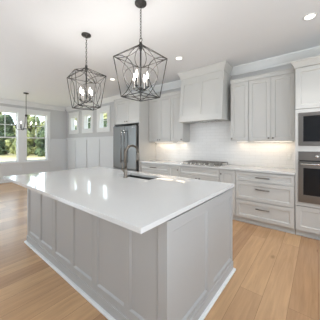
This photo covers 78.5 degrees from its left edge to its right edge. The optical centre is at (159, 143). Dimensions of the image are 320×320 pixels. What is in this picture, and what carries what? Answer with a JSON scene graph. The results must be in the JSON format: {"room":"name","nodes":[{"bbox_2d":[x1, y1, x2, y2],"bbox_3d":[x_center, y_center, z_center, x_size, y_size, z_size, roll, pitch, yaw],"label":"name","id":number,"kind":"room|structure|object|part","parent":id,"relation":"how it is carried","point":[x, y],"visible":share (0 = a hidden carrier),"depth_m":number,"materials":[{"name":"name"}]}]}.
{"room":"kitchen","nodes":[
{"label":"kitchen","id":0,"kind":"room"},
{"bbox_2d":[0,103,66,162],"bbox_3d":[-6.690,-0.074,5.205,0.150,2.920,8.700,0,0,39],"label":"wall","id":1,"kind":"structure","parent":0,"point":[58,119],"depth_m":8.09,"materials":[{"name":"grey paint"}]},
{"bbox_2d":[0,179,9,182],"bbox_3d":[-5.285,1.266,6.803,0.030,0.140,4.150,0,0,39],"label":"baseboard","id":2,"kind":"structure","parent":1,"relation":"attached to","point":[1,180],"depth_m":6.71,"materials":[{"name":"white paint"}]},
{"bbox_2d":[0,110,17,162],"bbox_3d":[-5.380,-0.249,6.821,0.140,1.800,0.710,0,0,39],"label":"window","id":3,"kind":"structure","parent":1,"relation":"in","point":[16,113],"depth_m":7.07,"materials":[{"name":"white paint"}]},
{"bbox_3d":[-5.415,-0.675,6.849,0.030,0.923,0.686,0,0,39],"label":"sash","id":4,"kind":"part","parent":3,"relation":"part of","materials":[{"name":"white paint"}]},
{"bbox_3d":[-5.388,0.193,6.827,0.030,0.893,0.686,0,0,39],"label":"sash","id":5,"kind":"part","parent":3,"relation":"part of","materials":[{"name":"white paint"}]},
{"bbox_2d":[0,106,51,164],"bbox_3d":[-5.000,-0.292,7.132,0.060,2.007,1.980,0,0,39],"label":"trim","id":6,"kind":"structure","parent":1,"relation":"attached to","point":[22,134],"depth_m":7.16,"materials":[{"name":"white paint"}]},
{"bbox_2d":[0,141,64,178],"bbox_3d":[-5.295,0.531,6.810,0.006,1.330,4.150,0,0,39],"label":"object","id":7,"kind":"structure","parent":1,"relation":"attached to","point":[57,148],"depth_m":7.81,"materials":[{"name":"paint"}]},
{"bbox_2d":[0,98,65,110],"bbox_3d":[-6.671,-1.462,5.026,0.105,0.145,8.445,0,0,39],"label":"trim","id":8,"kind":"structure","parent":1,"relation":"attached to","point":[4,101],"depth_m":7.31,"materials":[{"name":"white paint"}]},
{"bbox_2d":[0,139,65,174],"bbox_3d":[-5.294,0.491,6.780,0.045,1.410,4.105,0,0,39],"label":"trim","id":9,"kind":"structure","parent":1,"relation":"attached to","point":[50,139],"depth_m":7.88,"materials":[{"name":"paint"}]},
{"bbox_2d":[27,113,46,161],"bbox_3d":[-4.774,-0.249,7.572,0.140,1.800,0.710,0,0,39],"label":"window","id":10,"kind":"structure","parent":1,"relation":"in","point":[45,138],"depth_m":7.81,"materials":[{"name":"white paint"}]},
{"bbox_3d":[-4.809,-0.675,7.600,0.030,0.923,0.686,0,0,39],"label":"sash","id":11,"kind":"part","parent":10,"relation":"part of","materials":[{"name":"white paint"}]},
{"bbox_3d":[-4.782,0.193,7.578,0.030,0.893,0.686,0,0,39],"label":"sash","id":12,"kind":"part","parent":10,"relation":"part of","materials":[{"name":"white paint"}]},
{"bbox_2d":[0,0,319,107],"bbox_3d":[-2.351,-1.594,1.704,11.300,0.120,8.700,0,0,39],"label":"ceiling","id":13,"kind":"structure","parent":0,"point":[42,42],"depth_m":2.88,"materials":[{"name":"paint"}]},
{"bbox_2d":[15,92,35,130],"bbox_3d":[-4.030,-0.976,5.898,0.540,1.114,0.537,0,0,39],"label":"dining chandelier","id":14,"kind":"object","parent":13,"relation":"hanging from","point":[24,92],"visible":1,"depth_m":5.84,"materials":[{"name":"black metal"}]},
{"bbox_2d":[67,32,105,109],"bbox_3d":[-1.033,-1.019,2.748,0.420,1.028,0.420,0,0,-38],"label":"lantern pendant","id":15,"kind":"object","parent":13,"relation":"hanging from","point":[85,35],"visible":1,"depth_m":2.73,"materials":[{"name":"black metal"}]},
{"bbox_2d":[113,0,166,101],"bbox_3d":[-0.210,-1.019,2.129,0.420,1.028,0.420,0,0,39],"label":"lantern pendant","id":16,"kind":"object","parent":13,"relation":"hanging from","point":[138,3],"visible":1,"depth_m":2.11,"materials":[{"name":"black metal"}]},
{"bbox_3d":[-0.210,-0.814,2.129,0.018,0.410,0.019,0,0,39],"label":"stem","id":17,"kind":"part","parent":16,"relation":"part of","materials":[{"name":"black metal"}]},
{"bbox_2d":[303,12,316,19],"bbox_3d":[1.799,-1.527,2.352,0.140,0.012,0.140,0,0,39],"label":"recessed light","id":18,"kind":"object","parent":13,"relation":"in","point":[309,16],"visible":1,"depth_m":2.34,"materials":[{"name":"white plastic"}]},
{"bbox_2d":[0,182,319,319],"bbox_3d":[-2.398,1.361,1.646,11.000,0.050,8.550,0,0,39],"label":"floor","id":19,"kind":"structure","parent":0,"point":[276,276],"depth_m":1.92,"materials":[{"name":"brown wood"}]},
{"bbox_2d":[113,124,138,171],"bbox_3d":[-0.745,0.426,5.273,0.887,1.820,0.728,0,0,39],"label":"refrigerator","id":20,"kind":"object","parent":19,"relation":"on","point":[123,136],"visible":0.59,"depth_m":4.96,"materials":[{"name":"grey metal"}]},
{"bbox_3d":[-1.075,0.086,5.204,0.461,1.100,0.060,0,0,39],"label":"door","id":21,"kind":"part","parent":20,"relation":"part of","materials":[{"name":"silver metal"}]},
{"bbox_3d":[-0.985,0.056,5.047,0.025,0.840,0.074,0,0,39],"label":"handle","id":22,"kind":"part","parent":20,"relation":"part of","materials":[{"name":"silver metal"}]},
{"bbox_3d":[-0.727,0.086,4.924,0.420,1.100,0.060,0,0,39],"label":"door","id":23,"kind":"part","parent":20,"relation":"part of","materials":[{"name":"silver metal"}]},
{"bbox_2d":[24,188,235,319],"bbox_3d":[-0.520,0.895,2.362,2.429,0.882,1.207,0,0,39],"label":"kitchen island","id":24,"kind":"object","parent":19,"relation":"on","point":[178,268],"visible":0.6,"depth_m":1.55,"materials":[{"name":"paint"}]},
{"bbox_3d":[-1.487,0.852,2.421,0.785,0.768,0.020,0,0,39],"label":"panel","id":25,"kind":"part","parent":24,"relation":"part of","materials":[{"name":"paint"}]},
{"bbox_3d":[-0.873,0.852,1.925,0.786,0.768,0.020,0,0,39],"label":"panel","id":26,"kind":"part","parent":24,"relation":"part of","materials":[{"name":"paint"}]},
{"bbox_2d":[3,167,233,233],"bbox_3d":[-0.624,0.437,2.313,2.494,0.030,1.410,0,0,39],"label":"island countertop","id":27,"kind":"structure","parent":24,"relation":"on","point":[138,205],"depth_m":1.74,"materials":[{"name":"white stone"}]},
{"bbox_2d":[121,145,139,177],"bbox_3d":[-0.369,0.214,2.533,0.243,0.415,0.090,0,0,-29],"label":"kitchen faucet","id":28,"kind":"object","parent":27,"relation":"on","point":[129,146],"visible":1,"depth_m":2.47,"materials":[{"name":"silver metal"}]},
{"bbox_3d":[-0.364,0.162,2.540,0.218,0.309,0.029,0,0,-41],"label":"spout","id":29,"kind":"part","parent":28,"relation":"part of","materials":[{"name":"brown metal"}]},
{"bbox_2d":[127,175,154,179],"bbox_3d":[-0.280,0.553,2.583,0.596,0.200,0.256,0,0,39],"label":"sink","id":30,"kind":"object","parent":27,"relation":"in","point":[140,177],"visible":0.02,"depth_m":2.74,"materials":[{"name":"metal"}]},
{"bbox_3d":[-0.520,1.324,2.362,2.429,0.024,1.207,0,0,39],"label":"shoe moulding","id":31,"kind":"part","parent":24,"relation":"part of","materials":[{"name":"white paint"}]},
{"bbox_3d":[-0.517,1.286,2.365,2.381,0.100,1.167,0,0,39],"label":"board","id":32,"kind":"part","parent":24,"relation":"part of","materials":[{"name":"paint"}]},
{"bbox_3d":[-0.258,0.852,1.429,0.786,0.768,0.020,0,0,39],"label":"panel","id":33,"kind":"part","parent":24,"relation":"part of","materials":[{"name":"paint"}]},
{"bbox_3d":[0.403,0.853,1.638,0.020,0.766,1.135,0,0,39],"label":"panel","id":34,"kind":"part","parent":24,"relation":"part of","materials":[{"name":"paint"}]},
{"bbox_2d":[114,94,155,171],"bbox_3d":[-0.693,0.062,5.331,0.994,2.548,0.649,0,0,39],"label":"tall cabinet","id":35,"kind":"object","parent":19,"relation":"on","point":[127,112],"visible":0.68,"depth_m":5.01,"materials":[{"name":"paint"}]},
{"bbox_3d":[-1.056,0.071,5.637,0.020,2.530,0.628,0,0,39],"label":"panel","id":36,"kind":"part","parent":35,"relation":"part of","materials":[{"name":"paint"}]},
{"bbox_3d":[-1.051,-0.833,5.256,0.459,0.598,0.020,0,0,39],"label":"door","id":37,"kind":"part","parent":35,"relation":"part of","materials":[{"name":"paint"}]},
{"bbox_3d":[-0.871,-1.175,5.110,0.926,0.074,0.060,0,0,39],"label":"moulding","id":38,"kind":"part","parent":35,"relation":"part of","materials":[{"name":"paint"}]},
{"bbox_3d":[-0.691,-0.833,4.965,0.459,0.598,0.020,0,0,39],"label":"door","id":39,"kind":"part","parent":35,"relation":"part of","materials":[{"name":"paint"}]},
{"bbox_3d":[-0.317,0.071,5.041,0.020,2.530,0.628,0,0,39],"label":"panel","id":40,"kind":"part","parent":35,"relation":"part of","materials":[{"name":"paint"}]},
{"bbox_2d":[141,163,167,174],"bbox_3d":[0.024,0.895,4.774,0.836,0.882,0.615,0,0,39],"label":"base cabinet","id":41,"kind":"object","parent":19,"relation":"on","point":[162,169],"visible":0.27,"depth_m":4.55,"materials":[{"name":"paint"}]},
{"bbox_3d":[-0.139,0.783,4.571,0.830,0.306,0.020,0,0,39],"label":"drawer","id":42,"kind":"part","parent":41,"relation":"part of","materials":[{"name":"paint"}]},
{"bbox_2d":[140,160,294,174],"bbox_3d":[0.924,0.437,4.059,3.136,0.030,0.598,0,0,39],"label":"countertop","id":43,"kind":"structure","parent":41,"relation":"on","point":[288,171],"depth_m":3.52,"materials":[{"name":"white stone"}]},
{"bbox_2d":[181,160,228,166],"bbox_3d":[0.918,0.394,4.052,0.850,0.056,0.510,0,0,39],"label":"gas cooktop","id":44,"kind":"object","parent":43,"relation":"in","point":[190,162],"visible":1,"depth_m":3.93,"materials":[{"name":"silver metal"}]},
{"bbox_2d":[168,165,179,176],"bbox_3d":[0.468,0.895,4.420,0.296,0.882,0.609,0,0,39],"label":"base cabinet","id":45,"kind":"object","parent":19,"relation":"on","point":[173,170],"visible":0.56,"depth_m":4.21,"materials":[{"name":"paint"}]},
{"bbox_2d":[180,166,219,181],"bbox_3d":[0.919,0.895,4.055,0.860,0.882,0.609,0,0,39],"label":"base cabinet","id":46,"kind":"object","parent":19,"relation":"on","point":[210,174],"visible":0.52,"depth_m":3.81,"materials":[{"name":"paint"}]},
{"bbox_3d":[0.587,0.935,3.985,0.425,0.610,0.020,0,0,39],"label":"door","id":47,"kind":"part","parent":46,"relation":"part of","materials":[{"name":"paint"}]},
{"bbox_3d":[0.921,0.935,3.716,0.425,0.610,0.020,0,0,39],"label":"door","id":48,"kind":"part","parent":46,"relation":"part of","materials":[{"name":"paint"}]},
{"bbox_2d":[220,169,236,219],"bbox_3d":[1.367,0.895,3.694,0.286,0.882,0.609,0,0,39],"label":"base cabinet","id":49,"kind":"object","parent":19,"relation":"on","point":[226,176],"visible":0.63,"depth_m":3.45,"materials":[{"name":"paint"}]},
{"bbox_2d":[236,170,294,233],"bbox_3d":[1.806,0.895,3.336,0.844,0.882,0.615,0,0,39],"label":"base cabinet","id":50,"kind":"object","parent":19,"relation":"on","point":[267,200],"visible":0.97,"depth_m":3.09,"materials":[{"name":"paint"}]},
{"bbox_3d":[1.643,1.094,3.133,0.838,0.292,0.020,0,0,39],"label":"drawer","id":51,"kind":"part","parent":50,"relation":"part of","materials":[{"name":"paint"}]},
{"bbox_3d":[1.643,0.783,3.133,0.838,0.306,0.020,0,0,39],"label":"drawer","id":52,"kind":"part","parent":50,"relation":"part of","materials":[{"name":"paint"}]},
{"bbox_3d":[1.643,0.544,3.133,0.838,0.148,0.020,0,0,39],"label":"drawer","id":53,"kind":"part","parent":50,"relation":"part of","materials":[{"name":"paint"}]},
{"bbox_3d":[1.669,1.325,3.165,0.844,0.022,0.012,0,0,39],"label":"shoe moulding","id":54,"kind":"part","parent":50,"relation":"part of","materials":[{"name":"paint"}]},
{"bbox_2d":[290,55,319,239],"bbox_3d":[2.431,0.070,2.817,0.875,2.532,0.638,0,0,39],"label":"tall cabinet","id":55,"kind":"object","parent":19,"relation":"on","point":[307,70],"visible":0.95,"depth_m":2.78,"materials":[{"name":"paint"}]},
{"bbox_3d":[2.431,-1.147,2.817,0.875,0.097,0.638,0,0,39],"label":"crown","id":56,"kind":"part","parent":55,"relation":"part of","materials":[{"name":"paint"}]},
{"bbox_3d":[2.293,0.194,2.602,0.820,1.380,0.020,0,0,39],"label":"frame","id":57,"kind":"part","parent":55,"relation":"part of","materials":[{"name":"paint"}]},
{"bbox_3d":[2.293,1.066,2.602,0.814,0.348,0.020,0,0,39],"label":"drawer","id":58,"kind":"part","parent":55,"relation":"part of","materials":[{"name":"paint"}]},
{"bbox_3d":[2.133,-0.798,2.731,0.406,0.592,0.020,0,0,39],"label":"door","id":59,"kind":"part","parent":55,"relation":"part of","materials":[{"name":"paint"}]},
{"bbox_3d":[2.321,1.325,2.638,0.820,0.022,0.012,0,0,39],"label":"shoe moulding","id":60,"kind":"part","parent":55,"relation":"part of","materials":[{"name":"paint"}]},
{"bbox_2d":[298,151,319,204],"bbox_3d":[2.424,0.466,2.765,0.744,0.716,0.613,0,0,39],"label":"wall oven","id":61,"kind":"object","parent":55,"relation":"in","point":[309,162],"visible":1,"depth_m":2.73,"materials":[{"name":"grey metal"}]},
{"bbox_3d":[2.286,0.170,2.594,0.744,0.123,0.038,0,0,39],"label":"control panel","id":62,"kind":"part","parent":61,"relation":"part of","materials":[{"name":"silver metal"}]},
{"bbox_3d":[2.250,0.281,2.550,0.684,0.025,0.061,0,0,39],"label":"door handle","id":63,"kind":"part","parent":61,"relation":"part of","materials":[{"name":"silver metal"}]},
{"bbox_2d":[298,111,319,145],"bbox_3d":[2.426,-0.211,2.768,0.744,0.470,0.544,0,0,39],"label":"microwave","id":64,"kind":"object","parent":55,"relation":"in","point":[308,122],"visible":1,"depth_m":2.74,"materials":[{"name":"grey metal"}]},
{"bbox_3d":[2.249,-0.215,2.631,0.528,0.358,0.026,0,0,39],"label":"door","id":65,"kind":"part","parent":64,"relation":"part of","materials":[{"name":"black glass"}]},
{"bbox_2d":[67,64,291,168],"bbox_3d":[0.392,-0.074,4.984,11.150,2.920,0.150,0,0,39],"label":"wall","id":66,"kind":"structure","parent":0,"point":[95,133],"depth_m":6.54,"materials":[{"name":"grey paint"}]},
{"bbox_2d":[69,111,78,133],"bbox_3d":[-3.494,-0.854,8.091,0.790,0.880,0.176,0,0,39],"label":"window","id":67,"kind":"structure","parent":66,"relation":"in","point":[72,116],"depth_m":8.14,"materials":[{"name":"white paint"}]},
{"bbox_3d":[-3.483,-0.839,8.104,0.460,0.550,0.140,0,0,39],"label":"frame","id":68,"kind":"part","parent":67,"relation":"part of","materials":[{"name":"white paint"}]},
{"bbox_2d":[82,109,92,132],"bbox_3d":[-2.708,-0.854,7.456,0.790,0.880,0.176,0,0,39],"label":"window","id":69,"kind":"structure","parent":66,"relation":"in","point":[85,113],"depth_m":7.47,"materials":[{"name":"white paint"}]},
{"bbox_3d":[-2.697,-0.839,7.470,0.460,0.550,0.140,0,0,39],"label":"frame","id":70,"kind":"part","parent":69,"relation":"part of","materials":[{"name":"white paint"}]},
{"bbox_2d":[66,136,113,169],"bbox_3d":[-2.444,0.471,7.147,4.020,1.450,0.045,0,0,39],"label":"trim","id":71,"kind":"structure","parent":66,"relation":"attached to","point":[105,137],"depth_m":7.45,"materials":[{"name":"paint"}]},
{"bbox_2d":[68,139,112,169],"bbox_3d":[-2.432,0.516,7.162,4.020,1.360,0.006,0,0,39],"label":"wall panel","id":72,"kind":"object","parent":66,"relation":"attached to","point":[106,145],"depth_m":7.28,"materials":[{"name":"paint"}]},
{"bbox_2d":[97,105,110,131],"bbox_3d":[-1.922,-0.854,6.822,0.790,0.880,0.176,0,0,39],"label":"window","id":73,"kind":"structure","parent":66,"relation":"in","point":[104,109],"depth_m":6.82,"materials":[{"name":"white paint"}]},
{"bbox_3d":[-1.911,-0.839,6.836,0.460,0.550,0.140,0,0,39],"label":"frame","id":74,"kind":"part","parent":73,"relation":"part of","materials":[{"name":"white paint"}]},
{"bbox_2d":[149,93,170,141],"bbox_3d":[0.059,-0.632,4.933,0.691,1.153,0.324,0,0,39],"label":"upper cabinet","id":75,"kind":"object","parent":66,"relation":"attached to","point":[159,108],"visible":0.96,"depth_m":4.80,"materials":[{"name":"paint"}]},
{"bbox_3d":[-0.149,-0.594,4.946,0.340,1.075,0.020,0,0,39],"label":"door","id":76,"kind":"part","parent":75,"relation":"part of","materials":[{"name":"paint"}]},
{"bbox_3d":[-0.019,-1.172,4.835,0.691,0.074,0.048,0,0,39],"label":"moulding","id":77,"kind":"part","parent":75,"relation":"part of","materials":[{"name":"paint"}]},
{"bbox_3d":[0.118,-0.594,4.730,0.339,1.075,0.020,0,0,39],"label":"door","id":78,"kind":"part","parent":75,"relation":"part of","materials":[{"name":"paint"}]},
{"bbox_2d":[170,90,189,141],"bbox_3d":[0.463,-0.632,4.607,0.343,1.153,0.324,0,0,39],"label":"upper cabinet","id":79,"kind":"object","parent":66,"relation":"attached to","point":[180,132],"visible":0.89,"depth_m":4.52,"materials":[{"name":"paint"}]},
{"bbox_3d":[0.385,-1.172,4.510,0.343,0.074,0.048,0,0,39],"label":"moulding","id":80,"kind":"part","parent":79,"relation":"part of","materials":[{"name":"paint"}]},
{"bbox_3d":[0.387,-0.594,4.513,0.336,1.075,0.020,0,0,39],"label":"door","id":81,"kind":"part","parent":79,"relation":"part of","materials":[{"name":"paint"}]},
{"bbox_2d":[65,46,319,111],"bbox_3d":[0.253,-1.462,4.932,11.000,0.145,0.105,0,0,39],"label":"trim","id":82,"kind":"structure","parent":66,"relation":"attached to","point":[284,59],"depth_m":3.73,"materials":[{"name":"white paint"}]},
{"bbox_2d":[178,61,232,123],"bbox_3d":[0.931,-0.998,4.096,1.055,1.068,0.530,0,0,39],"label":"range hood","id":83,"kind":"object","parent":66,"relation":"attached to","point":[205,97],"visible":1,"depth_m":3.88,"materials":[{"name":"paint"}]},
{"bbox_3d":[0.806,-0.982,3.941,0.935,0.825,0.107,0,0,39],"label":"frame","id":84,"kind":"part","parent":83,"relation":"part of","materials":[{"name":"paint"}]},
{"bbox_3d":[0.916,-1.462,4.077,1.055,0.140,0.387,0,0,39],"label":"crown","id":85,"kind":"part","parent":83,"relation":"part of","materials":[{"name":"paint"}]},
{"bbox_2d":[156,121,294,168],"bbox_3d":[1.115,-0.051,4.296,3.136,0.946,0.010,0,0,39],"label":"tile backsplash","id":86,"kind":"structure","parent":66,"relation":"attached to","point":[211,141],"depth_m":4.11,"materials":[{"name":"white tile"}]},
{"bbox_2d":[287,153,291,159],"bbox_3d":[2.230,0.221,3.385,0.072,0.114,0.007,0,0,39],"label":"wall outlet","id":87,"kind":"object","parent":86,"relation":"attached to","point":[289,156],"visible":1,"depth_m":3.38,"materials":[{"name":"white plastic"}]},
{"bbox_2d":[230,77,248,140],"bbox_3d":[1.549,-0.632,3.731,0.323,1.153,0.324,0,0,39],"label":"upper cabinet","id":88,"kind":"object","parent":66,"relation":"attached to","point":[239,87],"visible":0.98,"depth_m":3.63,"materials":[{"name":"paint"}]},
{"bbox_3d":[1.470,-1.172,3.634,0.323,0.074,0.048,0,0,39],"label":"moulding","id":89,"kind":"part","parent":88,"relation":"part of","materials":[{"name":"paint"}]},
{"bbox_2d":[248,68,294,140],"bbox_3d":[1.952,-0.632,3.406,0.708,1.153,0.324,0,0,39],"label":"upper cabinet","id":90,"kind":"object","parent":66,"relation":"attached to","point":[271,94],"visible":0.95,"depth_m":3.29,"materials":[{"name":"paint"}]},
{"bbox_3d":[1.738,-0.594,3.422,0.349,1.075,0.020,0,0,39],"label":"door","id":91,"kind":"part","parent":90,"relation":"part of","materials":[{"name":"paint"}]},
{"bbox_3d":[1.873,-1.172,3.308,0.708,0.074,0.048,0,0,39],"label":"moulding","id":92,"kind":"part","parent":90,"relation":"part of","materials":[{"name":"paint"}]},
{"bbox_2d":[254,141,291,141],"bbox_3d":[1.982,-0.048,3.451,0.590,0.014,0.040,0,0,39],"label":"light","id":93,"kind":"object","parent":90,"relation":"attached to","point":[254,141],"visible":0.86,"depth_m":3.43,"materials":[{"name":"white plastic"}]},
{"bbox_3d":[2.006,-0.594,3.207,0.331,1.075,0.020,0,0,39],"label":"door","id":94,"kind":"part","parent":90,"relation":"part of","materials":[{"name":"paint"}]},
{"label":"outside","id":95,"kind":"structure","parent":0,"visible":0},
{"bbox_2d":[0,153,44,160],"bbox_3d":[-13.176,1.956,23.482,170.000,0.001,160.000,0,0,39],"label":"lawn","id":96,"kind":"structure","parent":95,"point":[9,157],"depth_m":28.40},
{"bbox_2d":[0,131,3,153],"bbox_3d":[-27.050,-0.982,31.684,2.735,6.366,3.853,0,0,-7],"label":"tree","id":97,"kind":"object","parent":96,"relation":"on","point":[1,134],"visible":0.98,"depth_m":32.34,"materials":[{"name":"green plant"}]},
{"bbox_2d":[0,114,15,154],"bbox_3d":[-28.512,-1.672,36.771,4.187,7.878,4.092,0,0,-2],"label":"tree","id":98,"kind":"object","parent":96,"relation":"on","point":[7,130],"visible":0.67,"depth_m":35.88,"materials":[{"name":"green plant"}]},
{"bbox_2d":[4,125,33,155],"bbox_3d":[-22.263,-0.545,30.977,4.106,5.411,3.296,0,0,12],"label":"tree","id":99,"kind":"object","parent":96,"relation":"on","point":[10,143],"visible":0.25,"depth_m":30.20,"materials":[{"name":"green plant"}]},
{"bbox_2d":[27,115,40,154],"bbox_3d":[-23.736,-1.605,37.017,4.514,7.702,4.468,0,0,8],"label":"tree","id":100,"kind":"object","parent":96,"relation":"on","point":[34,119],"visible":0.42,"depth_m":36.05,"materials":[{"name":"green plant"}]},
{"bbox_2d":[34,125,44,156],"bbox_3d":[-18.141,-0.624,31.663,3.622,5.564,3.967,0,0,10],"label":"tree","id":101,"kind":"object","parent":96,"relation":"on","point":[40,152],"visible":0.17,"depth_m":30.51,"materials":[{"name":"green plant"}]},
{"bbox_2d":[103,118,106,126],"bbox_3d":[-8.683,-0.981,31.464,3.521,6.434,3.719,0,0,-10],"label":"tree","id":102,"kind":"object","parent":96,"relation":"on","point":[104,122],"visible":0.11,"depth_m":30.81,"materials":[{"name":"green plant"}]}
]}

